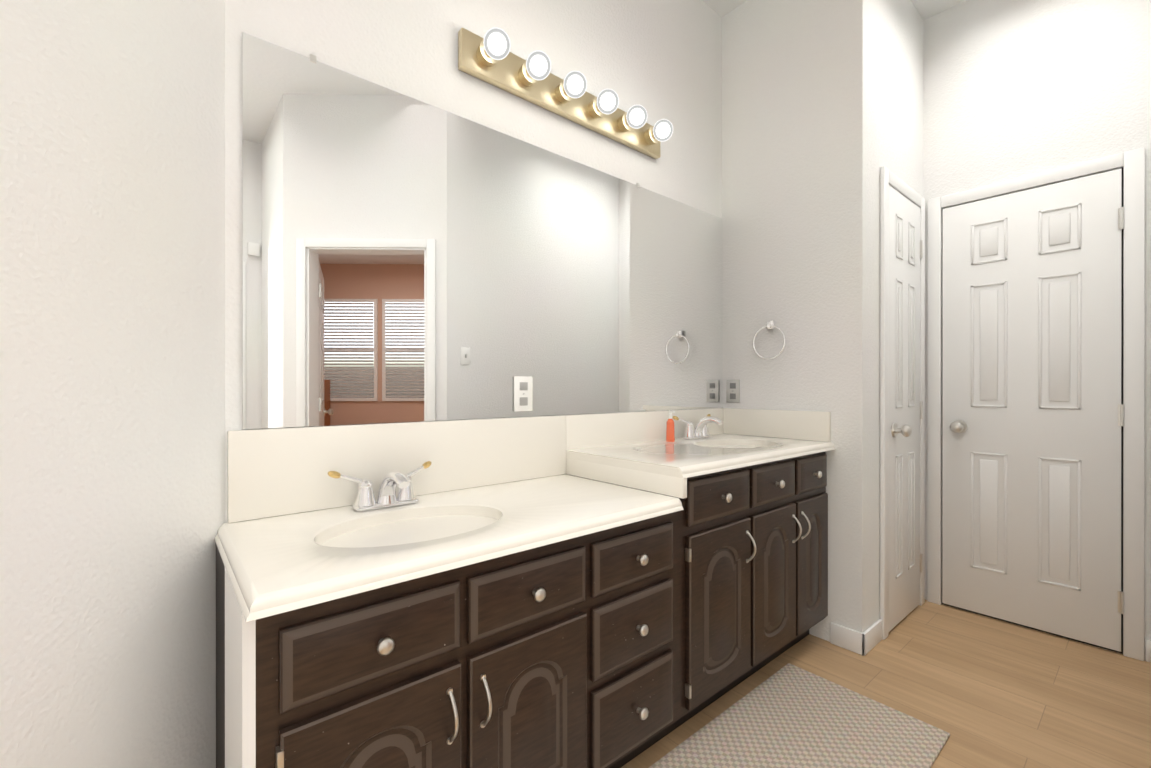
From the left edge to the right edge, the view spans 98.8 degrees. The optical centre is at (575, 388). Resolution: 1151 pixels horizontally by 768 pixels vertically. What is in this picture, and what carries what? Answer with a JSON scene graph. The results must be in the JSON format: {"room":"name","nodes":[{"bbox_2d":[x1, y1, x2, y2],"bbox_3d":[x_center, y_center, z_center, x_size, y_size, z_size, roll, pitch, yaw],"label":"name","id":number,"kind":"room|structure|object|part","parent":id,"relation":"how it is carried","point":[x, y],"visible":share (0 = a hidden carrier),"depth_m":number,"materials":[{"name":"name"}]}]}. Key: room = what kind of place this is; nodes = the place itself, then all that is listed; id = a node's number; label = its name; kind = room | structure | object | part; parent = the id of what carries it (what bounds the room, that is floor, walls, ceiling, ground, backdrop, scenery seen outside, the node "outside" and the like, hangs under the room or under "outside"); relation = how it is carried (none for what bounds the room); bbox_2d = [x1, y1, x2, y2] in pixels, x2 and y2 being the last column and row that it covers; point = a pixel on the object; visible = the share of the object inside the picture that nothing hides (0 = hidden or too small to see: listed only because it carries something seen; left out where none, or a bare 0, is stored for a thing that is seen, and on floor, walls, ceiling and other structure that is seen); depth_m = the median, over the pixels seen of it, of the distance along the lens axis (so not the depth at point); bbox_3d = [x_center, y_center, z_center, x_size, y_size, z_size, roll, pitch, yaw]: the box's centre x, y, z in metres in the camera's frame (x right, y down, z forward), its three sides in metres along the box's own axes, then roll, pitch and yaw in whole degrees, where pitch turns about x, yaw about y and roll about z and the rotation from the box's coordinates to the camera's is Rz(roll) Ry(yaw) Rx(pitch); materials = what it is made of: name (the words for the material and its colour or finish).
{"room":"bathroom","nodes":[
{"label":"bathroom","id":0,"kind":"room"},
{"bbox_2d":[0,0,224,767],"bbox_3d":[-0.967,-0.411,0.464,0.100,3.050,1.495,0,0,5],"label":"wall","id":1,"kind":"structure","parent":0,"point":[112,316],"depth_m":0.93,"materials":[{"name":"paint"}]},
{"bbox_2d":[225,0,722,522],"bbox_3d":[-0.065,-0.412,1.933,2.302,3.050,0.111,0,0,-40],"label":"wall","id":2,"kind":"structure","parent":0,"point":[405,258],"depth_m":1.60,"materials":[{"name":"white paint"}]},
{"bbox_3d":[-0.216,-0.884,1.738,1.296,0.020,0.008,0,0,-40],"label":"mirror cap","id":3,"kind":"part","parent":2,"relation":"part of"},
{"bbox_2d":[514,376,532,411],"bbox_3d":[-0.186,0.020,1.757,0.080,0.124,0.006,0,0,-40],"label":"outlet","id":4,"kind":"object","parent":2,"relation":"attached to","point":[518,393],"depth_m":1.75,"materials":[{"name":"white plastic"}]},
{"bbox_3d":[-0.186,0.020,1.757,0.034,0.083,0.006,0,0,-40],"label":"electrical outlet face on the mirror","id":5,"kind":"part","parent":4,"relation":"part of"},
{"bbox_2d":[458,28,659,158],"bbox_3d":[0.015,-1.096,1.890,0.979,0.125,0.076,0,0,-40],"label":"sconce","id":6,"kind":"object","parent":2,"relation":"attached to","point":[509,73],"visible":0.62,"depth_m":1.80,"materials":[{"name":"gold metal"}]},
{"bbox_2d":[483,27,510,59],"bbox_3d":[-0.250,-1.096,1.571,0.086,0.086,0.086,0,0,-40],"label":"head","id":7,"kind":"object","parent":6,"relation":"attached to","point":[496,43],"visible":0.98,"depth_m":1.54},
{"bbox_2d":[526,50,550,79],"bbox_3d":[-0.125,-1.096,1.677,0.086,0.086,0.086,0,0,-40],"label":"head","id":8,"kind":"object","parent":6,"relation":"attached to","point":[538,64],"visible":1,"depth_m":1.65},
{"bbox_2d":[563,71,586,97],"bbox_3d":[-0.001,-1.096,1.782,0.086,0.086,0.086,0,0,-40],"label":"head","id":9,"kind":"object","parent":6,"relation":"attached to","point":[575,84],"visible":1,"depth_m":1.75},
{"bbox_2d":[597,89,618,113],"bbox_3d":[0.124,-1.096,1.888,0.086,0.086,0.086,0,0,-40],"label":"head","id":10,"kind":"object","parent":6,"relation":"attached to","point":[607,101],"visible":1,"depth_m":1.86},
{"bbox_2d":[626,105,647,128],"bbox_3d":[0.248,-1.096,1.993,0.086,0.086,0.086,0,0,-40],"label":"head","id":11,"kind":"object","parent":6,"relation":"attached to","point":[636,116],"visible":1,"depth_m":1.97},
{"bbox_2d":[653,119,672,141],"bbox_3d":[0.372,-1.096,2.099,0.086,0.086,0.086,0,0,-40],"label":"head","id":12,"kind":"object","parent":6,"relation":"attached to","point":[662,130],"visible":1,"depth_m":2.07},
{"bbox_2d":[722,0,836,641],"bbox_3d":[0.989,-0.412,2.392,0.100,3.050,0.574,0,0,-40],"label":"wall","id":13,"kind":"structure","parent":0,"point":[779,137],"depth_m":2.33,"materials":[{"name":"paint"}]},
{"bbox_2d":[726,380,739,402],"bbox_3d":[0.806,0.015,2.523,0.006,0.116,0.076,0,0,-40],"label":"outlet","id":14,"kind":"object","parent":13,"relation":"attached to","point":[729,390],"depth_m":2.52,"materials":[{"name":"grey plastic"}]},
{"bbox_3d":[0.806,0.015,2.523,0.006,0.083,0.034,0,0,-40],"label":"electrical outlet face by the towel","id":15,"kind":"part","parent":14,"relation":"part of","materials":[{"name":"grey plastic"}]},
{"bbox_2d":[753,320,785,359],"bbox_3d":[0.929,-0.229,2.353,0.038,0.186,0.164,0,0,-40],"label":"towel ring","id":16,"kind":"object","parent":13,"relation":"attached to","point":[770,325],"visible":1,"depth_m":2.34,"materials":[{"name":"silver metal"}]},
{"bbox_2d":[830,622,863,655],"bbox_3d":[1.160,1.068,2.104,0.012,0.090,0.137,0,0,-40],"label":"baseboard","id":17,"kind":"structure","parent":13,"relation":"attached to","point":[846,638],"depth_m":2.10,"materials":[{"name":"white wood"}]},
{"bbox_2d":[702,0,965,20],"bbox_3d":[2.801,-1.965,-0.678,6.000,0.060,8.200,0,0,-40],"label":"ceiling","id":18,"kind":"structure","parent":0,"point":[926,9],"depth_m":2.50,"materials":[{"name":"paint"}]},
{"bbox_2d":[837,0,923,632],"bbox_3d":[1.486,-0.412,2.372,0.831,3.050,0.100,0,0,-40],"label":"wall","id":19,"kind":"structure","parent":0,"point":[880,83],"depth_m":2.12,"materials":[{"name":"paint"}]},
{"bbox_2d":[862,619,881,655],"bbox_3d":[1.274,1.068,2.119,0.206,0.090,0.012,0,0,-40],"label":"baseboard","id":20,"kind":"structure","parent":19,"relation":"attached to","point":[872,636],"depth_m":2.10,"materials":[{"name":"white wood"}]},
{"bbox_2d":[880,166,924,639],"bbox_3d":[1.580,0.066,2.373,0.588,2.094,0.018,0,0,-40],"label":"door frame","id":21,"kind":"structure","parent":19,"relation":"attached to","point":[888,177],"depth_m":2.19,"materials":[{"name":"white wood"}]},
{"bbox_2d":[889,185,922,630],"bbox_3d":[1.608,0.092,2.351,0.474,2.018,0.082,0,0,-40],"label":"closet door","id":22,"kind":"structure","parent":19,"relation":"in","point":[904,404],"depth_m":2.36,"materials":[{"name":"white wood"}]},
{"bbox_3d":[1.484,0.193,2.239,0.066,0.066,0.070,0,0,-40],"label":"closet door knob","id":23,"kind":"part","parent":22,"relation":"part of","materials":[{"name":"silver metal"}]},
{"bbox_3d":[1.763,0.093,2.516,0.024,1.690,0.012,0,0,-40],"label":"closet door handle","id":24,"kind":"part","parent":22,"relation":"part of","materials":[{"name":"white wood"}]},
{"bbox_2d":[621,600,1150,767],"bbox_3d":[2.801,1.145,-0.675,6.000,0.060,8.200,0,0,-40],"label":"floor","id":25,"kind":"structure","parent":0,"point":[985,691],"depth_m":1.82,"materials":[{"name":"brown wood"}]},
{"bbox_2d":[609,630,808,767],"bbox_3d":[0.107,1.063,1.717,2.116,0.100,0.443,0,0,-40],"label":"toe kick","id":26,"kind":"object","parent":25,"relation":"on","point":[667,731],"depth_m":1.70,"materials":[{"name":"black wood"}]},
{"bbox_2d":[215,434,835,767],"bbox_3d":[0.134,0.674,1.663,2.146,0.878,0.579,0,0,-40],"label":"bathroom vanity","id":27,"kind":"object","parent":26,"relation":"on","point":[271,721],"depth_m":1.18,"materials":[{"name":"brown wood"}]},
{"bbox_3d":[-0.772,0.736,1.087,0.016,0.755,0.230,0,0,-40],"label":"vanity side","id":28,"kind":"part","parent":27,"relation":"part of","materials":[{"name":"wood"}]},
{"bbox_3d":[-0.612,0.737,0.897,0.018,0.755,0.267,0,0,-40],"label":"vanity side","id":29,"kind":"part","parent":27,"relation":"part of","materials":[{"name":"white wood"}]},
{"bbox_3d":[-0.364,0.469,0.919,0.325,0.137,0.018,0,0,-40],"label":"bathroom vanity drawer","id":30,"kind":"part","parent":27,"relation":"part of","materials":[{"name":"brown wood"}]},
{"bbox_2d":[328,461,431,511],"bbox_3d":[-0.492,0.273,1.329,0.287,0.109,0.168,0,0,-40],"label":"faucet","id":31,"kind":"object","parent":27,"relation":"on","point":[387,496],"depth_m":1.33,"materials":[{"name":"silver metal"}]},
{"bbox_3d":[-0.540,0.229,1.386,0.287,0.020,0.020,0,0,-40],"label":"faucet handle","id":32,"kind":"part","parent":31,"relation":"part of","materials":[{"name":"metal"}]},
{"bbox_2d":[227,415,565,522],"bbox_3d":[-0.443,0.215,1.540,1.054,0.224,0.019,0,0,-40],"label":"backsplash","id":33,"kind":"structure","parent":27,"relation":"on","point":[274,472],"depth_m":1.42,"materials":[{"name":"white stone"}]},
{"bbox_3d":[-0.277,0.389,1.322,1.080,0.123,0.567,0,0,-40],"label":"bathroom vanity top","id":34,"kind":"part","parent":27,"relation":"part of","materials":[{"name":"white stone"}]},
{"bbox_3d":[-0.070,0.729,1.167,1.104,0.470,0.020,0,0,-40],"label":"bathroom vanity handle","id":35,"kind":"part","parent":27,"relation":"part of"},
{"bbox_3d":[-0.100,0.469,1.143,0.326,0.137,0.018,0,0,-40],"label":"bathroom vanity drawer","id":36,"kind":"part","parent":27,"relation":"part of","materials":[{"name":"brown wood"}]},
{"bbox_3d":[0.330,0.624,1.474,1.807,0.561,0.037,0,0,-40],"label":"vanity knob","id":37,"kind":"part","parent":27,"relation":"part of","materials":[{"name":"silver metal"}]},
{"bbox_3d":[0.149,0.296,1.672,0.020,0.062,0.546,0,0,-40],"label":"vanity panel","id":38,"kind":"part","parent":27,"relation":"part of","materials":[{"name":"white stone"}]},
{"bbox_3d":[0.167,0.469,1.370,0.323,0.137,0.018,0,0,-40],"label":"bathroom vanity drawer","id":39,"kind":"part","parent":27,"relation":"part of","materials":[{"name":"brown wood"}]},
{"bbox_3d":[0.167,0.661,1.370,0.323,0.185,0.018,0,0,-40],"label":"bathroom vanity drawer","id":40,"kind":"part","parent":27,"relation":"part of","materials":[{"name":"brown wood"}]},
{"bbox_3d":[0.167,0.889,1.370,0.323,0.210,0.018,0,0,-40],"label":"bathroom vanity drawer","id":41,"kind":"part","parent":27,"relation":"part of","materials":[{"name":"brown wood"}]},
{"bbox_2d":[565,408,723,449],"bbox_3d":[0.365,0.215,2.225,1.065,0.224,0.019,0,0,-40],"label":"backsplash","id":42,"kind":"structure","parent":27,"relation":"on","point":[593,430],"depth_m":2.09,"materials":[{"name":"white stone"}]},
{"bbox_2d":[666,411,674,441],"bbox_3d":[0.419,0.167,2.173,0.037,0.135,0.041,0,0,-40],"label":"soap","id":43,"kind":"object","parent":27,"relation":"on","point":[670,433],"depth_m":2.16,"materials":[{"name":"orange plastic"}]},
{"bbox_3d":[0.423,0.117,2.168,0.014,0.035,0.029,0,0,-40],"label":"soap cap","id":44,"kind":"part","parent":43,"relation":"part of","materials":[{"name":"white plastic"}]},
{"bbox_3d":[0.542,0.297,2.016,1.065,0.123,0.567,0,0,-40],"label":"bathroom vanity top","id":45,"kind":"part","parent":27,"relation":"part of","materials":[{"name":"white stone"}]},
{"bbox_2d":[679,416,722,439],"bbox_3d":[0.600,0.181,2.261,0.232,0.106,0.165,0,0,-40],"label":"faucet","id":46,"kind":"object","parent":27,"relation":"on","point":[699,430],"visible":1,"depth_m":2.25,"materials":[{"name":"silver metal"}]},
{"bbox_3d":[0.481,0.358,1.635,0.351,0.140,0.018,0,0,-40],"label":"bathroom vanity drawer","id":47,"kind":"part","parent":27,"relation":"part of","materials":[{"name":"brown wood"}]},
{"bbox_3d":[0.751,0.358,1.864,0.317,0.140,0.018,0,0,-40],"label":"bathroom vanity drawer","id":48,"kind":"part","parent":27,"relation":"part of","materials":[{"name":"brown wood"}]},
{"bbox_2d":[723,408,830,441],"bbox_3d":[0.941,0.169,2.355,0.019,0.132,0.528,0,0,-40],"label":"side splash","id":49,"kind":"object","parent":27,"relation":"on","point":[803,425],"visible":1,"depth_m":2.32,"materials":[{"name":"white stone"}]},
{"bbox_3d":[0.991,0.358,2.068,0.273,0.140,0.018,0,0,-40],"label":"bathroom vanity drawer","id":50,"kind":"part","parent":27,"relation":"part of","materials":[{"name":"brown wood"}]},
{"bbox_2d":[649,663,949,767],"bbox_3d":[0.366,1.108,1.219,1.735,0.010,0.530,0,0,-40],"label":"rug","id":51,"kind":"object","parent":25,"relation":"on","point":[788,715],"visible":0.96,"depth_m":1.57,"materials":[{"name":"beige fabric"}]},
{"bbox_2d":[923,0,1150,652],"bbox_3d":[2.170,-0.412,2.284,0.100,3.050,1.119,0,0,-40],"label":"wall","id":52,"kind":"structure","parent":0,"point":[1014,89],"depth_m":2.27,"materials":[{"name":"paint"}]},
{"bbox_2d":[942,169,1123,651],"bbox_3d":[2.059,0.092,2.268,0.082,2.018,0.629,0,0,-40],"label":"door","id":53,"kind":"structure","parent":52,"relation":"in","point":[1031,392],"depth_m":2.26,"materials":[{"name":"white wood"}]},
{"bbox_3d":[1.897,0.193,2.451,0.070,0.066,0.066,0,0,-40],"label":"big door knob","id":54,"kind":"part","parent":53,"relation":"part of","materials":[{"name":"silver metal"}]},
{"bbox_3d":[2.274,0.093,2.054,0.012,1.690,0.024,0,0,-40],"label":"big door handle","id":55,"kind":"part","parent":53,"relation":"part of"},
{"bbox_2d":[927,147,1144,660],"bbox_3d":[2.081,0.066,2.295,0.018,2.094,0.743,0,0,-40],"label":"door frame","id":56,"kind":"structure","parent":52,"relation":"attached to","point":[1132,162],"depth_m":2.04,"materials":[{"name":"white wood"}]},
{"bbox_2d":[1145,639,1150,662],"bbox_3d":[2.375,1.068,1.956,0.012,0.090,0.152,0,0,-40],"label":"baseboard","id":57,"kind":"structure","parent":52,"relation":"attached to","point":[1147,650],"depth_m":2.00,"materials":[{"name":"white wood"}]}
]}

